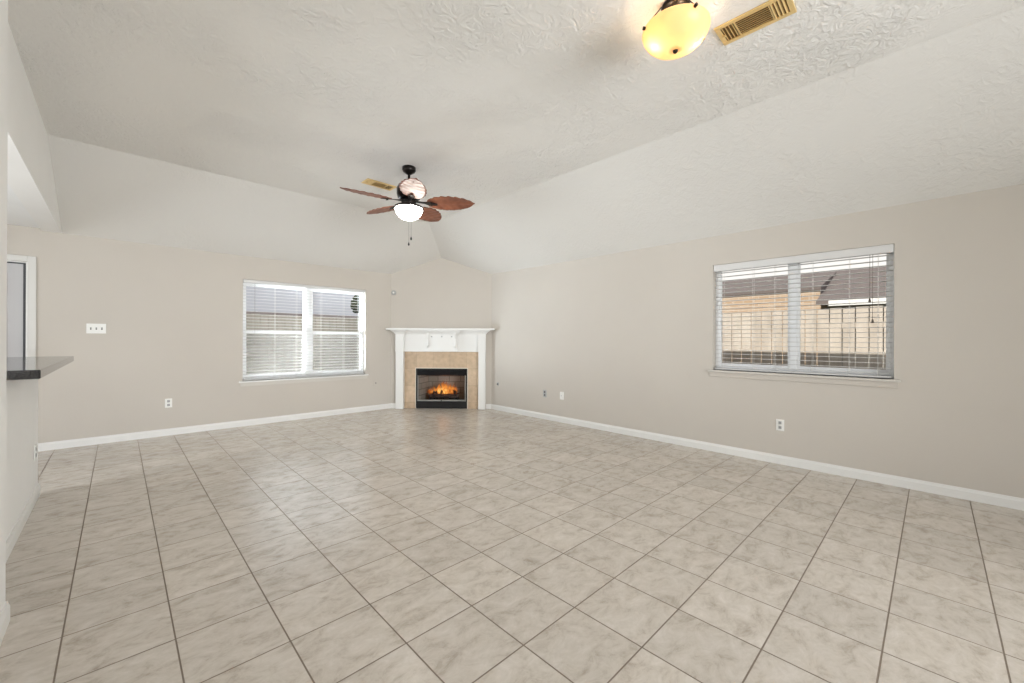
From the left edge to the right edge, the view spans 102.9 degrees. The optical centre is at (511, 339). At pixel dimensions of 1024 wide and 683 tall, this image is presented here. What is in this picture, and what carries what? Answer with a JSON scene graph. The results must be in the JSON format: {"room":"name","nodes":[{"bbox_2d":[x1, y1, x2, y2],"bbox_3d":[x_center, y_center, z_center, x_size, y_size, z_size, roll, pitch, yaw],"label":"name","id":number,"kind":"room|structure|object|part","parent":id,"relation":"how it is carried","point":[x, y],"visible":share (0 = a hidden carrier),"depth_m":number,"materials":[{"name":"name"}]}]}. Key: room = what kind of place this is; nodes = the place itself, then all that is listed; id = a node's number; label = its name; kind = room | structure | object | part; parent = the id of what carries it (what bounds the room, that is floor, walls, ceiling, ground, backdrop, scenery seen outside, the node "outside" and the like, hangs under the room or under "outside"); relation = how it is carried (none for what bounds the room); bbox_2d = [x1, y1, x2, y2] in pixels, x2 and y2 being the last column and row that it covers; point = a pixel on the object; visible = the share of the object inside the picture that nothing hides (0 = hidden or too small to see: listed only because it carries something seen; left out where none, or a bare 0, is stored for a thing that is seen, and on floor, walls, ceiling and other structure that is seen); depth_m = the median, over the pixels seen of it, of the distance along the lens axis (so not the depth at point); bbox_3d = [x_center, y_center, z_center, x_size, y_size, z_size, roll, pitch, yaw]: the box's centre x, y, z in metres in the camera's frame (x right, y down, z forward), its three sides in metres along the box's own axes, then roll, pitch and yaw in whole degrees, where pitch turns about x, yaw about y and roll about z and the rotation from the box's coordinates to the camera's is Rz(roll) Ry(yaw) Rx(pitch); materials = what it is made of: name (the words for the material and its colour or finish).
{"room":"empty living room","nodes":[
{"label":"empty living room","id":0,"kind":"room"},
{"bbox_2d":[0,0,7,612],"bbox_3d":[-0.036,-0.317,-0.584,0.155,3.150,6.500,0,0,-44],"label":"wall","id":1,"kind":"structure","parent":0,"point":[3,3],"depth_m":1.75,"materials":[{"name":"paint"}]},
{"bbox_2d":[0,601,9,645],"bbox_3d":[0.018,1.215,-0.525,0.014,0.088,6.500,0,0,-44],"label":"baseboard","id":2,"kind":"structure","parent":1,"relation":"attached to","point":[5,613],"depth_m":1.74,"materials":[{"name":"white wood"}]},
{"bbox_2d":[7,23,61,232],"bbox_3d":[-3.759,-1.553,3.125,0.154,0.710,4.015,0,0,-44],"label":"wall","id":3,"kind":"structure","parent":1,"relation":"attached to","point":[30,177],"depth_m":3.04,"materials":[{"name":"paint"}]},
{"bbox_2d":[6,379,37,539],"bbox_3d":[-3.105,0.738,2.463,0.120,1.014,2.140,0,0,-44],"label":"wall","id":4,"kind":"structure","parent":0,"point":[21,395],"depth_m":2.68,"materials":[{"name":"paint"}]},
{"bbox_2d":[6,483,39,561],"bbox_3d":[-3.059,1.201,2.509,0.014,0.088,2.140,0,0,-44],"label":"baseboard","id":5,"kind":"structure","parent":4,"relation":"attached to","point":[18,527],"depth_m":2.66,"materials":[{"name":"white wood"}]},
{"bbox_2d":[34,444,36,460],"bbox_3d":[-3.670,0.867,3.141,0.010,0.116,0.072,0,0,-44],"label":"electrical outlet","id":6,"kind":"object","parent":4,"relation":"attached to","point":[35,447],"visible":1,"depth_m":3.13,"materials":[{"name":"white plastic"}]},
{"bbox_3d":[-3.671,0.867,3.140,0.006,0.116,0.072,0,0,-44],"label":"plate","id":7,"kind":"part","parent":6,"relation":"part of","materials":[{"name":"white plastic"}]},
{"bbox_2d":[6,356,73,379],"bbox_3d":[-3.817,0.200,3.131,0.485,0.054,2.505,0,0,-44],"label":"countertop","id":8,"kind":"structure","parent":4,"relation":"on","point":[18,368],"depth_m":2.79,"materials":[{"name":"stone"}]},
{"bbox_2d":[7,183,38,227],"bbox_3d":[-4.159,-1.267,0.933,3.466,0.085,6.615,0,0,-44],"label":"ceiling","id":9,"kind":"structure","parent":0,"point":[17,214],"depth_m":3.97,"materials":[{"name":"white paint"}]},
{"bbox_2d":[7,224,390,442],"bbox_3d":[-4.487,-0.071,5.323,9.100,2.620,0.150,0,0,-44],"label":"wall","id":10,"kind":"structure","parent":0,"point":[172,317],"depth_m":5.21,"materials":[{"name":"paint"}]},
{"bbox_2d":[7,254,35,356],"bbox_3d":[-5.643,0.161,4.171,1.024,2.145,0.143,0,0,-44],"label":"door","id":11,"kind":"structure","parent":10,"relation":"in","point":[21,276],"depth_m":4.44,"materials":[{"name":"white paint"}]},
{"bbox_2d":[86,323,105,333],"bbox_3d":[-4.900,-0.129,4.807,0.164,0.116,0.018,0,0,-44],"label":"light switch","id":12,"kind":"object","parent":10,"relation":"attached to","point":[90,328],"visible":1,"depth_m":4.81,"materials":[{"name":"white plastic"}]},
{"bbox_2d":[165,398,171,407],"bbox_3d":[-4.435,0.821,5.266,0.072,0.116,0.010,0,0,-44],"label":"electrical outlet","id":13,"kind":"object","parent":10,"relation":"attached to","point":[168,402],"visible":1,"depth_m":5.26,"materials":[{"name":"white plastic"}]},
{"bbox_2d":[38,403,390,451],"bbox_3d":[-3.722,1.198,5.953,4.215,0.088,0.014,0,0,-44],"label":"baseboard","id":14,"kind":"structure","parent":10,"relation":"attached to","point":[46,446],"depth_m":5.44,"materials":[{"name":"white wood"}]},
{"bbox_2d":[239,283,368,386],"bbox_3d":[-3.233,-0.095,6.497,1.903,1.538,0.167,0,0,-44],"label":"window","id":15,"kind":"structure","parent":10,"relation":"in","point":[307,311],"depth_m":6.50,"materials":[{"name":"white plastic"}]},
{"bbox_3d":[-3.607,-0.463,6.227,0.826,0.736,0.020,0,0,-44],"label":"sash","id":16,"kind":"part","parent":15,"relation":"part of","materials":[{"name":"white plastic"}]},
{"bbox_3d":[-3.596,0.214,6.213,0.826,0.698,0.020,0,0,-44],"label":"sash","id":17,"kind":"part","parent":15,"relation":"part of","materials":[{"name":"white plastic"}]},
{"bbox_2d":[243,279,364,379],"bbox_3d":[-3.223,-0.135,6.488,1.805,1.453,0.072,0,0,-44],"label":"window blind","id":18,"kind":"object","parent":15,"relation":"attached to","point":[244,280],"visible":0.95,"depth_m":6.40,"materials":[{"name":"white plastic"}]},
{"bbox_3d":[-3.579,-0.121,6.155,0.002,1.398,0.054,0,0,-44],"label":"ladder cord","id":19,"kind":"part","parent":18,"relation":"part of","materials":[{"name":"white fabric"}]},
{"bbox_3d":[-3.232,0.583,6.494,1.789,0.016,0.050,0,0,-44],"label":"rail","id":20,"kind":"part","parent":18,"relation":"part of","materials":[{"name":"white plastic"}]},
{"bbox_3d":[-3.219,0.610,6.480,1.903,0.022,0.119,0,0,-44],"label":"sill","id":21,"kind":"part","parent":15,"relation":"part of","materials":[{"name":"white wood"}]},
{"bbox_3d":[-2.948,-0.460,6.864,0.826,0.736,0.020,0,0,-44],"label":"sash","id":22,"kind":"part","parent":15,"relation":"part of","materials":[{"name":"white plastic"}]},
{"bbox_3d":[-2.937,0.217,6.849,0.826,0.698,0.020,0,0,-44],"label":"sash","id":23,"kind":"part","parent":15,"relation":"part of","materials":[{"name":"white plastic"}]},
{"bbox_2d":[391,258,491,403],"bbox_3d":[-1.285,-0.121,7.460,1.831,2.748,0.100,0,0,1],"label":"wall","id":24,"kind":"structure","parent":0,"point":[441,292],"depth_m":7.41,"materials":[{"name":"paint"}]},
{"bbox_2d":[0,408,1023,682],"bbox_3d":[-0.806,1.315,1.505,9.100,0.120,10.765,0,0,-44],"label":"floor","id":25,"kind":"structure","parent":0,"point":[391,545],"depth_m":2.26,"materials":[{"name":"tile"}]},
{"bbox_2d":[386,328,494,409],"bbox_3d":[-1.270,0.525,7.562,1.933,1.452,0.715,0,0,1],"label":"fireplace","id":26,"kind":"object","parent":25,"relation":"on","point":[428,360],"depth_m":7.38,"materials":[{"name":"wood"}]},
{"bbox_3d":[-1.282,-0.130,7.308,1.768,0.075,0.153,0,0,1],"label":"crown moulding","id":27,"kind":"part","parent":26,"relation":"part of","materials":[{"name":"white wood"}]},
{"bbox_2d":[386,328,494,330],"bbox_3d":[-1.272,-0.184,7.306,1.933,0.034,0.203,0,0,1],"label":"mantel shelf","id":28,"kind":"object","parent":26,"relation":"attached to","point":[391,329],"depth_m":7.21,"materials":[{"name":"white wood"}]},
{"bbox_3d":[-1.275,0.037,7.372,1.349,0.368,0.034,0,0,1],"label":"frieze panel","id":29,"kind":"part","parent":26,"relation":"part of","materials":[{"name":"white wood"}]},
{"bbox_3d":[-1.276,0.882,7.397,0.958,0.738,0.023,0,0,1],"label":"tile edge trim","id":30,"kind":"part","parent":26,"relation":"part of","materials":[{"name":"beige"}]},
{"bbox_3d":[-1.277,1.179,7.396,0.934,0.123,0.024,0,0,1],"label":"panel","id":31,"kind":"part","parent":26,"relation":"part of","materials":[{"name":"black metal"}]},
{"bbox_3d":[-1.276,0.885,7.397,0.878,0.461,0.016,0,0,1],"label":"glass door frame","id":32,"kind":"part","parent":26,"relation":"part of","materials":[{"name":"silver metal"}]},
{"bbox_3d":[-1.275,0.821,7.396,0.934,0.593,0.024,0,0,1],"label":"fire frame","id":33,"kind":"part","parent":26,"relation":"part of","materials":[{"name":"black metal"}]},
{"bbox_3d":[-1.260,0.049,7.339,0.545,0.336,0.030,0,0,1],"label":"panel","id":34,"kind":"part","parent":26,"relation":"part of","materials":[{"name":"white wood"}]},
{"bbox_2d":[429,394,458,398],"bbox_3d":[-1.259,1.047,7.554,0.540,0.090,0.090,0,0,2],"label":"log","id":35,"kind":"object","parent":26,"relation":"on","point":[452,396],"visible":1,"depth_m":7.52,"materials":[{"name":"brown wood"}]},
{"bbox_2d":[432,390,446,393],"bbox_3d":[-1.348,0.976,7.622,0.270,0.068,0.064,0,0,-25],"label":"log","id":36,"kind":"object","parent":35,"relation":"on","point":[441,391],"visible":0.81,"depth_m":7.59,"materials":[{"name":"brown wood"}]},
{"bbox_3d":[-1.258,1.102,7.616,0.540,0.103,0.246,0,0,1],"label":"fire grate","id":37,"kind":"part","parent":26,"relation":"part of","materials":[{"name":"black metal"}]},
{"bbox_2d":[8,0,1023,273],"bbox_3d":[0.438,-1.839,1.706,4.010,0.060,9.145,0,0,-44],"label":"ceiling","id":38,"kind":"structure","parent":0,"point":[487,100],"depth_m":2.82,"materials":[{"name":"white paint"}]},
{"bbox_2d":[361,178,396,190],"bbox_3d":[-1.554,-1.808,4.777,0.360,0.018,0.170,0,0,-44],"label":"ceiling vent","id":39,"kind":"object","parent":38,"relation":"in","point":[367,181],"visible":1,"depth_m":4.76,"materials":[{"name":"gold metal"}]},
{"bbox_2d":[340,165,474,245],"bbox_3d":[-1.136,-1.403,4.295,1.291,0.824,1.308,0,0,-44],"label":"ceiling fan","id":40,"kind":"object","parent":38,"relation":"hanging from","point":[410,191],"visible":1,"depth_m":4.24,"materials":[{"name":"brown wood"}]},
{"bbox_3d":[-1.440,-1.443,4.037,0.505,0.069,0.257,0,0,-38],"label":"blade","id":41,"kind":"part","parent":40,"relation":"part of","materials":[{"name":"brown wood"}]},
{"bbox_3d":[-1.453,-1.443,4.557,0.505,0.069,0.257,0,0,34],"label":"blade","id":42,"kind":"part","parent":40,"relation":"part of","materials":[{"name":"brown wood"}]},
{"bbox_3d":[-1.089,-1.325,4.306,0.284,0.124,0.284,0,0,-44],"label":"lamp shade","id":43,"kind":"part","parent":40,"relation":"part of","materials":[{"name":"white glass"}]},
{"bbox_3d":[-0.941,-1.441,3.889,0.257,0.069,0.505,0,0,-19],"label":"blade","id":44,"kind":"part","parent":40,"relation":"part of","materials":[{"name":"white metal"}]},
{"bbox_3d":[-0.904,-1.435,4.311,0.230,0.038,0.068,0,0,-2],"label":"blade arm","id":45,"kind":"part","parent":40,"relation":"part of","materials":[{"name":"brown metal"}]},
{"bbox_3d":[-0.963,-1.441,4.730,0.257,0.069,0.505,0,0,16],"label":"blade","id":46,"kind":"part","parent":40,"relation":"part of","materials":[{"name":"brown wood"}]},
{"bbox_3d":[-0.646,-1.439,4.318,0.505,0.069,0.257,0,0,-2],"label":"blade","id":47,"kind":"part","parent":40,"relation":"part of","materials":[{"name":"brown wood"}]},
{"bbox_2d":[642,0,710,59],"bbox_3d":[0.883,-1.675,2.202,0.345,0.262,0.345,0,0,-44],"label":"ceiling lamp","id":48,"kind":"object","parent":38,"relation":"attached to","point":[681,26],"visible":1,"depth_m":2.12,"materials":[{"name":"yellow glass"}]},
{"bbox_3d":[0.883,-1.794,2.202,0.150,0.024,0.150,0,0,-44],"label":"ceiling plate","id":49,"kind":"part","parent":48,"relation":"part of","materials":[{"name":"brown metal"}]},
{"bbox_2d":[714,0,796,45],"bbox_3d":[1.366,-1.795,2.300,0.370,0.018,0.185,0,0,45],"label":"ceiling vent","id":50,"kind":"object","parent":38,"relation":"in","point":[769,12],"visible":1,"depth_m":2.29,"materials":[{"name":"gold metal"}]},
{"bbox_2d":[491,184,1023,497],"bbox_3d":[2.436,-0.041,4.596,0.150,2.620,10.515,0,0,-44],"label":"wall","id":51,"kind":"structure","parent":0,"point":[628,339],"depth_m":3.98,"materials":[{"name":"paint"}]},
{"bbox_2d":[560,392,563,399],"bbox_3d":[0.755,0.857,6.209,0.020,0.116,0.072,0,0,-44],"label":"cable plate","id":52,"kind":"object","parent":51,"relation":"attached to","point":[561,393],"visible":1,"depth_m":6.20,"materials":[{"name":"white plastic"}]},
{"bbox_2d":[491,404,1023,510],"bbox_3d":[2.823,1.227,4.071,0.014,0.088,9.215,0,0,-44],"label":"baseboard","id":53,"kind":"structure","parent":51,"relation":"attached to","point":[1017,503],"depth_m":3.97,"materials":[{"name":"white wood"}]},
{"bbox_2d":[776,419,783,430],"bbox_3d":[2.737,0.874,4.164,0.010,0.116,0.072,0,0,-44],"label":"electrical outlet","id":54,"kind":"object","parent":51,"relation":"attached to","point":[779,423],"visible":1,"depth_m":4.16,"materials":[{"name":"white plastic"}]},
{"bbox_2d":[708,252,900,387],"bbox_3d":[2.845,-0.210,4.133,0.165,1.263,1.597,0,0,-44],"label":"window","id":55,"kind":"structure","parent":51,"relation":"in","point":[778,376],"depth_m":4.14,"materials":[{"name":"white plastic"}]},
{"bbox_3d":[2.628,-0.249,4.444,0.025,1.118,0.688,0,0,-44],"label":"sash","id":56,"kind":"part","parent":55,"relation":"part of","materials":[{"name":"white plastic"}]},
{"bbox_2d":[714,244,893,377],"bbox_3d":[2.836,-0.251,4.125,0.072,1.178,1.499,0,0,-44],"label":"window blind","id":57,"kind":"object","parent":55,"relation":"attached to","point":[888,248],"visible":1,"depth_m":4.00,"materials":[{"name":"white plastic"}]},
{"bbox_3d":[2.388,-0.237,4.600,0.054,1.123,0.002,0,0,-44],"label":"ladder cord","id":58,"kind":"part","parent":57,"relation":"part of","materials":[{"name":"white fabric"}]},
{"bbox_3d":[2.596,-0.236,4.385,0.054,1.123,0.002,0,0,-44],"label":"ladder cord","id":59,"kind":"part","parent":57,"relation":"part of","materials":[{"name":"white fabric"}]},
{"bbox_3d":[2.735,-0.236,4.241,0.054,1.123,0.002,0,0,-44],"label":"ladder cord","id":60,"kind":"part","parent":57,"relation":"part of","materials":[{"name":"white fabric"}]},
{"bbox_3d":[2.839,0.330,4.130,0.050,0.016,1.483,0,0,-44],"label":"rail","id":61,"kind":"part","parent":57,"relation":"part of","materials":[{"name":"white plastic"}]},
{"bbox_3d":[2.957,-0.235,4.011,0.054,1.123,0.002,0,0,-44],"label":"ladder cord","id":62,"kind":"part","parent":57,"relation":"part of","materials":[{"name":"white fabric"}]},
{"bbox_3d":[3.243,-0.486,3.667,0.003,0.608,0.003,0,0,-44],"label":"pull cord","id":63,"kind":"part","parent":57,"relation":"part of","materials":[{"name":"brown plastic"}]},
{"bbox_3d":[3.291,-0.233,3.665,0.054,1.123,0.002,0,0,-44],"label":"ladder cord","id":64,"kind":"part","parent":57,"relation":"part of","materials":[{"name":"white fabric"}]},
{"bbox_3d":[2.826,0.357,4.117,0.119,0.022,1.597,0,0,-44],"label":"sill","id":65,"kind":"part","parent":55,"relation":"part of","materials":[{"name":"grey paint"}]},
{"bbox_3d":[3.148,-0.246,3.906,0.025,1.118,0.688,0,0,-44],"label":"sash","id":66,"kind":"part","parent":55,"relation":"part of","materials":[{"name":"white plastic"}]},
{"label":"outside","id":67,"kind":"structure","parent":0,"visible":0},
{"bbox_3d":[-0.799,1.535,8.766,70.000,0.240,70.000,0,0,-44],"label":"ground","id":68,"kind":"structure","parent":67,"visible":0},
{"bbox_2d":[246,311,358,317],"bbox_3d":[-12.106,0.024,19.041,24.000,2.680,7.500,0,0,-44],"label":"house","id":69,"kind":"structure","parent":68,"relation":"on","point":[247,312],"depth_m":19.66,"materials":[{"name":"grey"}]},
{"bbox_2d":[246,313,359,374],"bbox_3d":[-4.999,0.448,7.805,11.016,1.896,0.059,0,0,-44],"label":"wooden fence","id":70,"kind":"object","parent":68,"relation":"on","point":[272,350],"visible":0.16,"depth_m":8.31,"materials":[{"name":"white wood"}]},
{"bbox_2d":[350,295,358,312],"bbox_3d":[-4.048,-0.462,11.461,1.203,3.725,1.140,0,0,17],"label":"tree","id":71,"kind":"object","parent":68,"relation":"on","point":[356,300],"visible":0.06,"depth_m":11.18,"materials":[{"name":"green plant"}]},
{"bbox_2d":[722,306,885,369],"bbox_3d":[5.025,0.490,5.518,0.059,1.901,15.358,0,0,-44],"label":"wooden fence","id":72,"kind":"object","parent":68,"relation":"on","point":[731,352],"visible":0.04,"depth_m":6.06,"materials":[{"name":"brown wood"}]},
{"bbox_3d":[5.014,-0.199,5.545,0.040,0.090,15.300,0,0,-44],"label":"rail","id":73,"kind":"part","parent":72,"relation":"part of","materials":[{"name":"brown wood"}]},
{"bbox_2d":[722,267,885,367],"bbox_3d":[7.389,-0.065,9.925,5.620,3.030,18.300,0,0,-44],"label":"house","id":74,"kind":"structure","parent":68,"relation":"on","point":[728,303],"depth_m":8.58,"materials":[{"name":"brick"}]},
{"bbox_3d":[6.793,-1.207,8.727,1.950,0.750,0.012,0,0,-44],"label":"gable trim","id":75,"kind":"part","parent":74,"relation":"part of","materials":[{"name":"brown wood"}]}
]}

